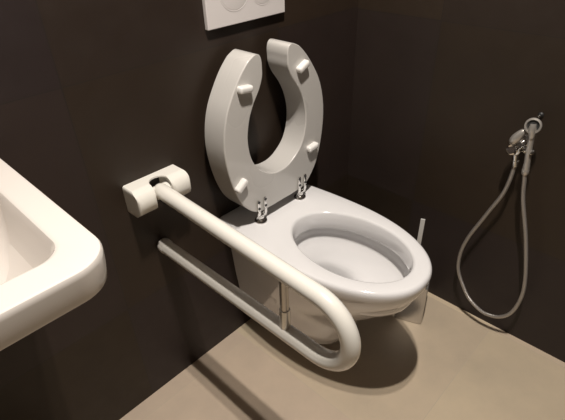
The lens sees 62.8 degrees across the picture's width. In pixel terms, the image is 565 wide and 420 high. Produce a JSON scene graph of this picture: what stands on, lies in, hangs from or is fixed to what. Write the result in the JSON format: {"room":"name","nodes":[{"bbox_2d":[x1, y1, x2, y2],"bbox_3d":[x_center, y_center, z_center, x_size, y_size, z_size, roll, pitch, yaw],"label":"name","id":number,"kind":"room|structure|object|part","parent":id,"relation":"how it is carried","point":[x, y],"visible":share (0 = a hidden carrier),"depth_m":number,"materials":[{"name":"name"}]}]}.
{"room":"public restroom","nodes":[
{"label":"public restroom","id":0,"kind":"room"},
{"bbox_2d":[0,0,358,419],"bbox_3d":[-0.590,-0.386,0.591,0.100,2.400,2.450,27,43,35],"label":"wall","id":1,"kind":"structure","parent":0,"point":[98,98],"depth_m":1.06,"materials":[{"name":"tile"}]},
{"bbox_2d":[0,159,106,350],"bbox_3d":[-0.552,0.176,0.548,0.418,0.185,0.600,27,43,35],"label":"basin","id":2,"kind":"object","parent":1,"relation":"attached to","point":[51,265],"visible":1,"depth_m":0.56,"materials":[{"name":"white ceramic"}]},
{"bbox_2d":[122,164,360,370],"bbox_3d":[-0.086,0.119,0.944,0.596,0.217,0.139,27,43,35],"label":"grab rail","id":3,"kind":"object","parent":1,"relation":"attached to","point":[169,184],"visible":1,"depth_m":0.90,"materials":[{"name":"white metal"}]},
{"bbox_3d":[-0.301,-0.052,1.072,0.009,0.054,0.040,27,43,35],"label":"plate","id":4,"kind":"part","parent":3,"relation":"part of","materials":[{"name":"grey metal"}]},
{"bbox_2d":[202,0,284,30],"bbox_3d":[-0.084,-0.514,1.045,0.013,0.164,0.246,27,43,35],"label":"flush plate","id":5,"kind":"object","parent":1,"relation":"attached to","point":[217,13],"visible":1,"depth_m":1.05,"materials":[{"name":"white plastic"}]},
{"bbox_2d":[205,39,431,343],"bbox_3d":[0.123,0.034,1.189,0.551,0.816,0.360,27,43,35],"label":"toilet","id":6,"kind":"object","parent":1,"relation":"attached to","point":[371,264],"visible":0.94,"depth_m":1.23,"materials":[{"name":"white ceramic"}]},
{"bbox_3d":[-0.036,-0.213,1.198,0.083,0.410,0.360,27,43,35],"label":"seat","id":7,"kind":"part","parent":6,"relation":"part of","materials":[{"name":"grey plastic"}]},
{"bbox_3d":[0.131,0.216,1.315,0.551,0.373,0.338,27,43,35],"label":"bowl","id":8,"kind":"part","parent":6,"relation":"part of","materials":[{"name":"white ceramic"}]},
{"bbox_2d":[120,292,564,419],"bbox_3d":[0.240,1.057,0.652,2.300,0.100,2.450,27,43,35],"label":"floor","id":9,"kind":"structure","parent":0,"point":[454,364],"depth_m":1.38,"materials":[{"name":"beige tile"}]},
{"bbox_2d":[394,282,429,323],"bbox_3d":[0.435,0.286,1.552,0.090,0.160,0.090,11,36,18],"label":"toilet brush holder","id":10,"kind":"object","parent":9,"relation":"on","point":[413,313],"visible":0.48,"depth_m":1.53,"materials":[{"name":"silver metal"}]},
{"bbox_2d":[417,218,424,244],"bbox_3d":[0.419,0.190,1.474,0.052,0.394,0.052,27,43,35],"label":"toilet brush","id":11,"kind":"object","parent":10,"relation":"in","point":[422,221],"visible":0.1,"depth_m":1.38,"materials":[{"name":"grey plastic"}]},
{"bbox_2d":[346,0,564,361],"bbox_3d":[1.052,-0.455,0.620,2.200,2.400,0.100,27,43,35],"label":"wall","id":12,"kind":"structure","parent":0,"point":[442,88],"depth_m":1.35,"materials":[{"name":"tile"}]},
{"bbox_2d":[506,129,535,166],"bbox_3d":[0.617,-0.162,1.185,0.072,0.110,0.074,27,43,35],"label":"angle valve","id":13,"kind":"object","parent":12,"relation":"attached to","point":[518,140],"visible":0.95,"depth_m":1.18,"materials":[{"name":"silver metal"}]},
{"bbox_3d":[0.588,-0.154,1.186,0.028,0.028,0.026,27,43,35],"label":"knob","id":14,"kind":"part","parent":13,"relation":"part of","materials":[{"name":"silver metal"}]},
{"bbox_3d":[0.589,-0.178,1.165,0.032,0.059,0.025,9,35,15],"label":"lever","id":15,"kind":"part","parent":13,"relation":"part of","materials":[{"name":"grey metal"}]},
{"bbox_2d":[538,112,543,117],"bbox_3d":[0.642,-0.235,1.154,0.014,0.014,0.016,27,43,35],"label":"wall hook","id":16,"kind":"object","parent":12,"relation":"attached to","point":[541,114],"visible":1,"depth_m":1.15,"materials":[{"name":"silver metal"}]},
{"bbox_2d":[456,118,541,318],"bbox_3d":[0.619,0.056,1.304,0.212,0.670,0.035,27,43,35],"label":"shower","id":17,"kind":"object","parent":16,"relation":"hanging from","point":[532,126],"visible":1,"depth_m":1.27,"materials":[{"name":"grey"}]},
{"bbox_3d":[0.618,-0.143,1.160,0.027,0.122,0.018,27,43,35],"label":"handle","id":18,"kind":"part","parent":17,"relation":"part of","materials":[{"name":"grey"}]}
]}

